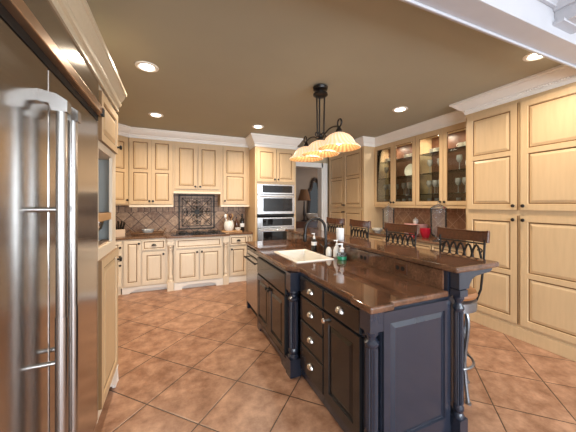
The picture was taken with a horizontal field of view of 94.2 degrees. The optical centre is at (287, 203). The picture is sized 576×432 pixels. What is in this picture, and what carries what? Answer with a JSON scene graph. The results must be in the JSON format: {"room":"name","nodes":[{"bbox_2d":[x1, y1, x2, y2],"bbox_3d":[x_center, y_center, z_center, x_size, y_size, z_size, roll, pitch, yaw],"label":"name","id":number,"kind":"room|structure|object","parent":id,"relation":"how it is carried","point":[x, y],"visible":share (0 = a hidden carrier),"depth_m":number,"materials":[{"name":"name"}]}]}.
{"room":"kitchen","nodes":[
{"label":"kitchen","id":0,"kind":"room"},
{"bbox_2d":[188,157,328,231],"bbox_3d":[-0.957,0.085,5.710,5.500,2.730,0.120,0,0,-23],"label":"wall","id":1,"kind":"structure","parent":0,"point":[325,160],"depth_m":6.47,"materials":[{"name":"beige paint"}]},
{"bbox_2d":[129,138,172,206],"bbox_3d":[-2.432,-0.598,4.799,0.690,1.305,0.404,0,0,-23],"label":"upper cabinet","id":2,"kind":"object","parent":1,"relation":"attached to","point":[150,161],"visible":1,"depth_m":4.64,"materials":[{"name":"beige wood"}]},
{"bbox_2d":[116,194,244,233],"bbox_3d":[-2.134,0.163,5.134,2.664,0.745,0.019,0,0,-23],"label":"tile backsplash","id":3,"kind":"structure","parent":1,"relation":"attached to","point":[136,219],"depth_m":5.12,"materials":[{"name":"beige tile"}]},
{"bbox_2d":[178,195,214,229],"bbox_3d":[-1.786,0.155,5.249,0.672,0.672,0.024,0,0,-23],"label":"wall panel","id":4,"kind":"object","parent":3,"relation":"attached to","point":[196,211],"visible":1,"depth_m":5.24,"materials":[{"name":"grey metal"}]},
{"bbox_2d":[118,123,248,147],"bbox_3d":[-1.905,-1.202,4.758,2.542,0.155,0.446,0,0,-32],"label":"trim","id":5,"kind":"structure","parent":1,"relation":"attached to","point":[123,130],"depth_m":4.78,"materials":[{"name":"white wood"}]},
{"bbox_2d":[173,141,219,194],"bbox_3d":[-1.733,-0.720,5.096,0.826,1.060,0.404,0,0,-23],"label":"upper cabinet","id":6,"kind":"object","parent":1,"relation":"attached to","point":[196,166],"visible":1,"depth_m":4.93,"materials":[{"name":"beige wood"}]},
{"bbox_2d":[218,145,248,206],"bbox_3d":[-1.091,-0.598,5.368,0.566,1.305,0.404,0,0,-23],"label":"upper cabinet","id":7,"kind":"object","parent":1,"relation":"attached to","point":[234,161],"visible":0.98,"depth_m":5.21,"materials":[{"name":"beige wood"}]},
{"bbox_2d":[296,162,327,230],"bbox_3d":[0.379,0.240,6.264,1.163,2.420,0.205,0,0,-23],"label":"trim","id":8,"kind":"structure","parent":1,"relation":"attached to","point":[322,168],"depth_m":6.36,"materials":[{"name":"white wood"}]},
{"bbox_2d":[296,167,317,228],"bbox_3d":[0.810,0.085,8.329,4.000,2.730,0.100,0,0,-23],"label":"wall","id":9,"kind":"structure","parent":0,"point":[304,176],"depth_m":8.12,"materials":[{"name":"beige paint"}]},
{"bbox_2d":[307,177,317,219],"bbox_3d":[0.832,-0.150,8.251,0.540,1.340,0.080,0,0,-23],"label":"wall mirror","id":10,"kind":"object","parent":9,"relation":"attached to","point":[313,204],"visible":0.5,"depth_m":8.23,"materials":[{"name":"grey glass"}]},
{"bbox_2d":[87,0,561,147],"bbox_3d":[-0.066,-1.330,3.611,5.500,0.100,4.440,0,0,-23],"label":"ceiling","id":11,"kind":"structure","parent":0,"point":[226,67],"depth_m":2.45,"materials":[{"name":"brown paint"}]},
{"bbox_2d":[135,61,158,72],"bbox_3d":[-1.315,-1.275,2.494,0.200,0.010,0.200,0,0,-23],"label":"recessed light","id":12,"kind":"object","parent":11,"relation":"in","point":[145,66],"visible":1,"depth_m":2.48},
{"bbox_2d":[148,112,163,116],"bbox_3d":[-1.896,-1.275,3.842,0.200,0.010,0.200,0,0,-23],"label":"recessed light","id":13,"kind":"object","parent":11,"relation":"in","point":[152,114],"visible":1,"depth_m":3.81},
{"bbox_2d":[252,125,263,128],"bbox_3d":[-0.495,-1.275,4.420,0.200,0.010,0.200,0,0,-23],"label":"recessed light","id":14,"kind":"object","parent":11,"relation":"in","point":[253,126],"visible":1,"depth_m":4.40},
{"bbox_2d":[289,83,360,161],"bbox_3d":[0.354,-0.907,2.890,0.406,0.745,1.101,0,0,-23],"label":"pendant","id":15,"kind":"object","parent":11,"relation":"hanging from","point":[339,141],"visible":1,"depth_m":2.83,"materials":[{"name":"beige glass"}]},
{"bbox_2d":[392,107,407,111],"bbox_3d":[1.514,-1.275,3.616,0.200,0.010,0.200,0,0,-23],"label":"recessed light","id":16,"kind":"object","parent":11,"relation":"in","point":[398,109],"visible":1,"depth_m":3.61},
{"bbox_2d":[375,110,465,146],"bbox_3d":[2.056,-1.202,4.371,0.100,0.155,1.940,0,0,-23],"label":"trim","id":17,"kind":"structure","parent":11,"relation":"attached to","point":[455,117],"depth_m":4.20,"materials":[{"name":"white wood"}]},
{"bbox_2d":[522,52,544,61],"bbox_3d":[2.144,-1.275,2.295,0.200,0.010,0.200,0,0,-23],"label":"recessed light","id":18,"kind":"object","parent":11,"relation":"in","point":[531,56],"visible":0.59,"depth_m":2.33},
{"bbox_2d":[94,281,575,431],"bbox_3d":[0.502,1.500,2.657,9.000,0.100,12.700,0,0,-23],"label":"floor","id":19,"kind":"structure","parent":0,"point":[194,359],"depth_m":2.20,"materials":[{"name":"tile"}]},
{"bbox_2d":[0,0,104,431],"bbox_3d":[-1.221,0.350,0.959,0.802,2.200,1.200,0,0,-23],"label":"refrigerator","id":20,"kind":"object","parent":19,"relation":"on","point":[50,107],"visible":1,"depth_m":0.94,"materials":[{"name":"metal"}]},
{"bbox_2d":[97,84,121,421],"bbox_3d":[-1.634,0.265,1.774,0.854,2.370,0.594,0,0,-23],"label":"tall cabinet","id":21,"kind":"object","parent":19,"relation":"on","point":[108,146],"visible":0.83,"depth_m":1.93,"materials":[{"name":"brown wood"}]},
{"bbox_2d":[98,221,103,240],"bbox_3d":[-1.450,0.203,2.035,0.088,0.150,0.088,0,0,-23],"label":"goblet","id":22,"kind":"object","parent":21,"relation":"on","point":[100,224],"visible":0.34,"depth_m":2.03,"materials":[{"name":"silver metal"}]},
{"bbox_2d":[98,212,111,221],"bbox_3d":[-1.539,0.090,1.796,0.546,0.050,0.518,0,0,-23],"label":"shelf","id":23,"kind":"object","parent":21,"relation":"attached to","point":[102,216],"depth_m":1.86,"materials":[{"name":"brown wood"}]},
{"bbox_2d":[116,240,121,294],"bbox_3d":[-2.845,1.012,4.122,0.354,0.875,0.422,0,0,22],"label":"base cabinet","id":24,"kind":"object","parent":19,"relation":"on","point":[118,243],"visible":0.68,"depth_m":4.22,"materials":[{"name":"beige wood"}]},
{"bbox_2d":[122,238,166,294],"bbox_3d":[-2.452,1.012,4.644,0.655,0.875,0.634,0,0,-23],"label":"base cabinet","id":25,"kind":"object","parent":19,"relation":"on","point":[144,261],"visible":0.96,"depth_m":4.39,"materials":[{"name":"beige wood"}]},
{"bbox_2d":[167,236,228,291],"bbox_3d":[-1.663,1.012,4.936,1.024,0.875,0.734,0,0,-23],"label":"base cabinet","id":26,"kind":"object","parent":19,"relation":"on","point":[197,261],"visible":0.99,"depth_m":4.62,"materials":[{"name":"beige wood"}]},
{"bbox_2d":[116,229,252,240],"bbox_3d":[-1.911,0.555,4.609,2.664,0.038,1.132,0,0,-23],"label":"countertop","id":27,"kind":"structure","parent":26,"relation":"on","point":[167,235],"depth_m":4.55,"materials":[{"name":"stone"}]},
{"bbox_2d":[116,221,125,236],"bbox_3d":[-2.764,0.405,4.388,0.157,0.262,0.121,0,0,-43],"label":"knife block","id":28,"kind":"object","parent":27,"relation":"on","point":[120,231],"visible":0.73,"depth_m":4.36,"materials":[{"name":"brown wood"}]},
{"bbox_2d":[129,228,165,235],"bbox_3d":[-2.418,0.478,4.622,0.572,0.116,0.334,0,0,-23],"label":"wicker tray","id":29,"kind":"object","parent":27,"relation":"on","point":[131,232],"visible":0.93,"depth_m":4.56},
{"bbox_2d":[141,229,154,234],"bbox_3d":[-2.418,0.479,4.622,0.210,0.085,0.210,0,0,-23],"label":"glass bowl","id":30,"kind":"object","parent":29,"relation":"in","point":[143,230],"visible":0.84,"depth_m":4.59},
{"bbox_2d":[171,230,225,235],"bbox_3d":[-1.632,0.515,4.869,0.900,0.042,0.480,0,0,-23],"label":"cooktop","id":31,"kind":"object","parent":27,"relation":"in","point":[177,233],"visible":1,"depth_m":4.77,"materials":[{"name":"black glass"}]},
{"bbox_2d":[221,230,241,231],"bbox_3d":[-1.101,0.526,5.204,0.380,0.020,0.200,0,0,-23],"label":"cutting board","id":32,"kind":"object","parent":27,"relation":"on","point":[221,230],"visible":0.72,"depth_m":5.15,"materials":[{"name":"brown wood"}]},
{"bbox_2d":[224,220,233,230],"bbox_3d":[-1.147,0.417,5.184,0.192,0.198,0.192,0,0,-23],"label":"utensil crock","id":33,"kind":"object","parent":32,"relation":"on","point":[228,225],"visible":1,"depth_m":5.11,"materials":[{"name":"white ceramic"}]},
{"bbox_2d":[240,214,243,230],"bbox_3d":[-0.920,0.366,5.367,0.091,0.340,0.090,0,0,-23],"label":"oil bottle","id":34,"kind":"object","parent":27,"relation":"on","point":[241,219],"visible":0.94,"depth_m":5.33,"materials":[{"name":"black"}]},
{"bbox_2d":[228,234,252,282],"bbox_3d":[-0.993,1.012,5.264,0.462,0.875,0.634,0,0,-23],"label":"base cabinet","id":35,"kind":"object","parent":19,"relation":"on","point":[237,247],"visible":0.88,"depth_m":4.99,"materials":[{"name":"beige wood"}]},
{"bbox_2d":[244,246,257,315],"bbox_3d":[-0.225,1.015,3.528,0.607,0.870,0.600,0,0,-23],"label":"dishwasher","id":36,"kind":"object","parent":19,"relation":"on","point":[251,257],"visible":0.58,"depth_m":3.44,"materials":[{"name":"silver metal"}]},
{"bbox_2d":[245,146,295,240],"bbox_3d":[-0.365,0.100,5.443,0.828,2.700,0.814,0,0,-23],"label":"tall cabinet","id":37,"kind":"object","parent":19,"relation":"on","point":[267,165],"visible":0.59,"depth_m":5.11,"materials":[{"name":"beige wood"}]},
{"bbox_2d":[245,133,302,149],"bbox_3d":[-0.356,-1.175,5.422,1.048,0.210,0.880,0,0,-23],"label":"trim","id":38,"kind":"structure","parent":37,"relation":"attached to","point":[253,139],"depth_m":5.06,"materials":[{"name":"white wood"}]},
{"bbox_2d":[257,184,294,215],"bbox_3d":[-0.331,-0.075,5.364,0.752,0.600,0.707,0,0,-23],"label":"wall oven","id":39,"kind":"object","parent":37,"relation":"in","point":[272,199],"visible":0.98,"depth_m":5.08,"materials":[{"name":"silver metal"}]},
{"bbox_2d":[257,216,294,240],"bbox_3d":[-0.331,0.618,5.364,0.752,0.725,0.707,0,0,-23],"label":"wall oven","id":40,"kind":"object","parent":37,"relation":"in","point":[268,227],"visible":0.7,"depth_m":5.07,"materials":[{"name":"silver metal"}]},
{"bbox_2d":[296,220,317,228],"bbox_3d":[0.817,0.975,7.929,1.500,0.950,0.400,0,0,-23],"label":"console table","id":41,"kind":"object","parent":19,"relation":"on","point":[299,224],"visible":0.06,"depth_m":7.64,"materials":[{"name":"brown wood"}]},
{"bbox_2d":[298,189,310,220],"bbox_3d":[0.469,0.040,7.749,0.380,0.920,0.380,0,0,-23],"label":"table lamp","id":42,"kind":"object","parent":41,"relation":"on","point":[304,196],"visible":0.97,"depth_m":7.65,"materials":[{"name":"brown fabric"}]},
{"bbox_2d":[306,213,317,220],"bbox_3d":[0.737,0.390,7.809,0.460,0.220,0.460,0,0,-23],"label":"bowl","id":43,"kind":"object","parent":41,"relation":"on","point":[309,215],"visible":0.56,"depth_m":7.65,"materials":[{"name":"white ceramic"}]},
{"bbox_2d":[326,217,344,232],"bbox_3d":[0.541,0.825,3.858,0.440,1.249,0.427,0,0,-25],"label":"bar stool","id":44,"kind":"object","parent":19,"relation":"on","point":[334,221],"visible":0.23,"depth_m":3.96,"materials":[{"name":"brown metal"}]},
{"bbox_2d":[329,146,387,237],"bbox_3d":[1.473,0.100,5.878,0.654,2.700,1.270,0,0,-23],"label":"pantry cabinet","id":45,"kind":"object","parent":19,"relation":"on","point":[351,173],"visible":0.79,"depth_m":5.42,"materials":[{"name":"beige wood"}]},
{"bbox_2d":[339,136,374,152],"bbox_3d":[1.298,-1.202,5.798,0.380,0.155,1.480,0,0,-23],"label":"trim","id":46,"kind":"structure","parent":45,"relation":"attached to","point":[362,141],"depth_m":5.18,"materials":[{"name":"white wood"}]},
{"bbox_2d":[349,219,370,238],"bbox_3d":[0.756,0.825,3.352,0.440,1.249,0.427,0,0,-20],"label":"bar stool","id":47,"kind":"object","parent":19,"relation":"on","point":[358,223],"visible":0.25,"depth_m":3.42,"materials":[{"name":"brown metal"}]},
{"bbox_2d":[247,232,491,431],"bbox_3d":[0.334,0.930,2.731,1.048,1.040,2.634,0,0,-23],"label":"kitchen island","id":48,"kind":"object","parent":19,"relation":"on","point":[401,369],"visible":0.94,"depth_m":1.62,"materials":[{"name":"paint"}]},
{"bbox_2d":[246,240,447,314],"bbox_3d":[0.176,0.555,2.704,0.681,0.038,2.640,0,0,-23],"label":"island countertop","id":49,"kind":"structure","parent":48,"relation":"on","point":[372,290],"depth_m":1.87,"materials":[{"name":"stone"}]},
{"bbox_2d":[274,249,333,262],"bbox_3d":[0.144,0.627,2.783,0.404,0.205,0.614,0,0,-23],"label":"sink","id":50,"kind":"object","parent":49,"relation":"in","point":[299,255],"visible":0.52,"depth_m":2.98,"materials":[{"name":"white ceramic"}]},
{"bbox_2d":[311,233,316,251],"bbox_3d":[0.297,0.433,3.037,0.065,0.205,0.064,0,0,-23],"label":"soap bottle","id":51,"kind":"object","parent":49,"relation":"on","point":[314,241],"visible":0.99,"depth_m":3.01,"materials":[{"name":"black"}]},
{"bbox_2d":[303,217,327,254],"bbox_3d":[0.279,0.336,2.812,0.298,0.400,0.147,0,0,-23],"label":"faucet","id":52,"kind":"object","parent":49,"relation":"on","point":[325,246],"visible":0.91,"depth_m":2.80,"materials":[{"name":"brown metal"}]},
{"bbox_2d":[326,247,331,255],"bbox_3d":[0.421,0.488,2.759,0.060,0.095,0.059,0,0,-23],"label":"soap bottle","id":53,"kind":"object","parent":49,"relation":"on","point":[328,249],"visible":0.98,"depth_m":2.73,"materials":[{"name":"white plastic"}]},
{"bbox_2d":[333,240,339,257],"bbox_3d":[0.491,0.448,2.691,0.072,0.175,0.072,0,0,-23],"label":"soap bottle","id":54,"kind":"object","parent":49,"relation":"on","point":[336,249],"visible":0.86,"depth_m":2.67,"materials":[{"name":"white plastic"}]},
{"bbox_2d":[337,243,346,259],"bbox_3d":[0.519,0.457,2.578,0.093,0.158,0.092,0,0,-23],"label":"soap dispenser","id":55,"kind":"object","parent":49,"relation":"on","point":[339,257],"visible":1,"depth_m":2.56,"materials":[{"name":"green plastic"}]},
{"bbox_2d":[359,252,367,262],"bbox_3d":[0.668,0.475,2.369,0.009,0.074,0.120,0,0,-23],"label":"electrical outlet","id":56,"kind":"object","parent":48,"relation":"attached to","point":[363,257],"visible":1,"depth_m":2.37,"materials":[{"name":"brown plastic"}]},
{"bbox_2d":[285,228,498,272],"bbox_3d":[0.665,0.392,2.868,0.425,0.036,2.650,0,0,-23],"label":"island countertop","id":57,"kind":"structure","parent":48,"relation":"on","point":[455,263],"depth_m":2.02,"materials":[{"name":"stone"}]},
{"bbox_2d":[336,228,343,239],"bbox_3d":[0.547,0.314,2.807,0.084,0.120,0.083,0,0,-23],"label":"tumbler","id":58,"kind":"object","parent":57,"relation":"on","point":[339,231],"visible":0.98,"depth_m":2.77,"materials":[{"name":"white plastic"}]},
{"bbox_2d":[394,262,406,274],"bbox_3d":[0.832,0.475,1.983,0.009,0.074,0.120,0,0,-23],"label":"electrical outlet","id":59,"kind":"object","parent":48,"relation":"attached to","point":[398,267],"visible":1,"depth_m":1.98,"materials":[{"name":"brown plastic"}]},
{"bbox_2d":[384,222,419,246],"bbox_3d":[1.026,0.825,2.717,0.440,1.249,0.427,0,0,-26],"label":"bar stool","id":60,"kind":"object","parent":19,"relation":"on","point":[388,227],"visible":0.27,"depth_m":2.79,"materials":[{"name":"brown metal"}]},
{"bbox_2d":[369,234,464,315],"bbox_3d":[2.123,1.012,4.399,0.614,0.875,1.950,0,0,-23],"label":"base cabinet","id":61,"kind":"object","parent":19,"relation":"on","point":[375,237],"visible":0.06,"depth_m":3.99,"materials":[{"name":"beige wood"}]},
{"bbox_2d":[365,231,465,248],"bbox_3d":[2.136,0.555,4.405,0.605,0.038,1.940,0,0,-23],"label":"countertop","id":62,"kind":"structure","parent":61,"relation":"on","point":[418,238],"depth_m":4.16,"materials":[{"name":"stone"}]},
{"bbox_2d":[382,203,394,233],"bbox_3d":[1.794,0.261,4.781,0.212,0.550,0.212,0,0,-23],"label":"apothecary jar","id":63,"kind":"object","parent":62,"relation":"on","point":[388,203],"visible":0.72,"depth_m":4.81,"materials":[{"name":"clear glass"}]},
{"bbox_2d":[404,223,427,235],"bbox_3d":[2.196,0.436,4.604,0.200,0.200,0.320,0,0,-23],"label":"glass box","id":64,"kind":"object","parent":62,"relation":"on","point":[419,224],"visible":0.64,"depth_m":4.47,"materials":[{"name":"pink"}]},
{"bbox_2d":[420,228,429,237],"bbox_3d":[2.177,0.461,4.238,0.160,0.150,0.160,0,0,-23],"label":"glass cup","id":65,"kind":"object","parent":62,"relation":"on","point":[425,232],"visible":0.91,"depth_m":4.19,"materials":[{"name":"red glass"}]},
{"bbox_2d":[430,201,446,241],"bbox_3d":[2.167,0.246,3.853,0.223,0.580,0.223,0,0,-23],"label":"apothecary jar","id":66,"kind":"object","parent":62,"relation":"on","point":[437,204],"visible":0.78,"depth_m":3.90,"materials":[{"name":"clear glass"}]},
{"bbox_2d":[437,226,489,405],"bbox_3d":[1.272,0.825,2.137,0.440,1.249,0.427,0,0,-23],"label":"bar stool","id":67,"kind":"object","parent":19,"relation":"on","point":[470,302],"visible":0.44,"depth_m":2.05,"materials":[{"name":"wood"}]},
{"bbox_2d":[466,82,575,361],"bbox_3d":[2.714,0.100,2.980,0.634,2.700,1.125,0,0,-23],"label":"pantry cabinet","id":68,"kind":"object","parent":19,"relation":"on","point":[521,153],"visible":0.91,"depth_m":2.79,"materials":[{"name":"beige wood"}]},
{"bbox_2d":[449,64,575,115],"bbox_3d":[2.502,-1.202,2.974,0.390,0.155,1.220,0,0,-23],"label":"trim","id":69,"kind":"structure","parent":68,"relation":"attached to","point":[561,75],"depth_m":2.81,"materials":[{"name":"white wood"}]},
{"bbox_3d":[-1.284,0.265,0.889,0.790,2.370,1.300,0,0,-23],"label":"enclosure","id":70,"kind":"object","parent":19,"relation":"on","visible":0},
{"bbox_2d":[48,0,126,111],"bbox_3d":[-1.397,-0.838,1.157,0.932,0.175,1.982,0,0,-23],"label":"trim","id":71,"kind":"structure","parent":70,"relation":"attached to","point":[77,17],"depth_m":1.38,"materials":[{"name":"beige wood"}]},
{"bbox_3d":[1.121,-1.560,-1.208,7.120,0.100,5.100,0,0,-23],"label":"ceiling","id":72,"kind":"structure","parent":0,"visible":0},
{"bbox_2d":[399,0,575,69],"bbox_3d":[0.841,-1.366,1.500,5.520,0.468,0.175,0,0,-23],"label":"trim","id":73,"kind":"structure","parent":72,"relation":"attached to","point":[527,25],"depth_m":1.74,"materials":[{"name":"white wood"}]},
{"bbox_2d":[538,0,558,7],"bbox_3d":[0.889,-1.430,1.385,5.520,0.160,0.115,0,0,-23],"label":"trim","id":74,"kind":"structure","parent":72,"relation":"attached to","point":[551,3],"depth_m":1.81,"materials":[{"name":"white paint"}]},
{"bbox_2d":[553,0,575,33],"bbox_3d":[2.894,-1.390,-0.355,0.390,0.320,4.885,0,0,-23],"label":"trim","id":75,"kind":"structure","parent":72,"relation":"attached to","point":[565,11],"depth_m":1.81,"materials":[{"name":"white wood"}]},
{"bbox_3d":[-2.418,0.085,2.216,0.120,2.730,5.170,0,0,-23],"label":"wall","id":76,"kind":"structure","parent":0,"visible":0},
{"bbox_2d":[116,135,128,204],"bbox_3d":[-2.908,-0.615,4.299,0.334,1.270,0.575,0,0,22],"label":"upper cabinet","id":77,"kind":"object","parent":76,"relation":"attached to","point":[122,158],"visible":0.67,"depth_m":4.40,"materials":[{"name":"beige wood"}]},
{"bbox_3d":[2.428,0.085,4.670,0.120,2.730,4.440,0,0,-23],"label":"wall","id":78,"kind":"structure","parent":0,"visible":0},
{"bbox_2d":[375,135,416,207],"bbox_3d":[2.046,-0.593,4.894,0.399,1.315,0.980,0,0,-23],"label":"upper cabinet","id":79,"kind":"object","parent":78,"relation":"attached to","point":[392,150],"visible":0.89,"depth_m":5.00,"materials":[{"name":"beige wood"}]},
{"bbox_2d":[380,175,411,179],"bbox_3d":[2.077,-0.485,4.907,0.289,0.008,0.938,0,0,-23],"label":"shelf","id":80,"kind":"object","parent":79,"relation":"attached to","point":[409,177],"depth_m":5.00,"materials":[{"name":"clear glass"}]},
{"bbox_2d":[382,156,411,164],"bbox_3d":[2.077,-0.800,4.907,0.289,0.008,0.938,0,0,-23],"label":"shelf","id":81,"kind":"object","parent":79,"relation":"attached to","point":[408,159],"depth_m":4.99,"materials":[{"name":"clear glass"}]},
{"bbox_2d":[404,164,411,175],"bbox_3d":[2.214,-0.616,4.862,0.053,0.232,0.236,0,0,-24],"label":"plate","id":82,"kind":"object","parent":79,"relation":"on","point":[408,170],"visible":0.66,"depth_m":4.89,"materials":[{"name":"white ceramic"}]},
{"bbox_2d":[388,208,465,235],"bbox_3d":[2.414,0.300,4.523,0.019,0.469,1.940,0,0,-23],"label":"tile backsplash","id":83,"kind":"structure","parent":78,"relation":"attached to","point":[456,218],"depth_m":4.48,"materials":[{"name":"brown tile"}]},
{"bbox_2d":[416,121,465,208],"bbox_3d":[2.428,-0.593,3.994,0.399,1.315,0.965,0,0,-23],"label":"upper cabinet","id":84,"kind":"object","parent":78,"relation":"attached to","point":[446,139],"visible":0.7,"depth_m":4.13,"materials":[{"name":"beige wood"}]},
{"bbox_2d":[420,168,465,174],"bbox_3d":[2.459,-0.485,4.007,0.289,0.008,0.923,0,0,-23],"label":"shelf","id":85,"kind":"object","parent":84,"relation":"attached to","point":[459,171],"depth_m":4.08,"materials":[{"name":"clear glass"}]},
{"bbox_2d":[420,192,465,194],"bbox_3d":[2.459,-0.155,4.007,0.289,0.008,0.923,0,0,-23],"label":"shelf","id":86,"kind":"object","parent":84,"relation":"attached to","point":[421,193],"depth_m":4.22,"materials":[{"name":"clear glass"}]},
{"bbox_2d":[421,146,465,156],"bbox_3d":[2.459,-0.800,4.007,0.289,0.008,0.923,0,0,-23],"label":"shelf","id":87,"kind":"object","parent":84,"relation":"attached to","point":[462,149],"depth_m":4.11,"materials":[{"name":"clear glass"}]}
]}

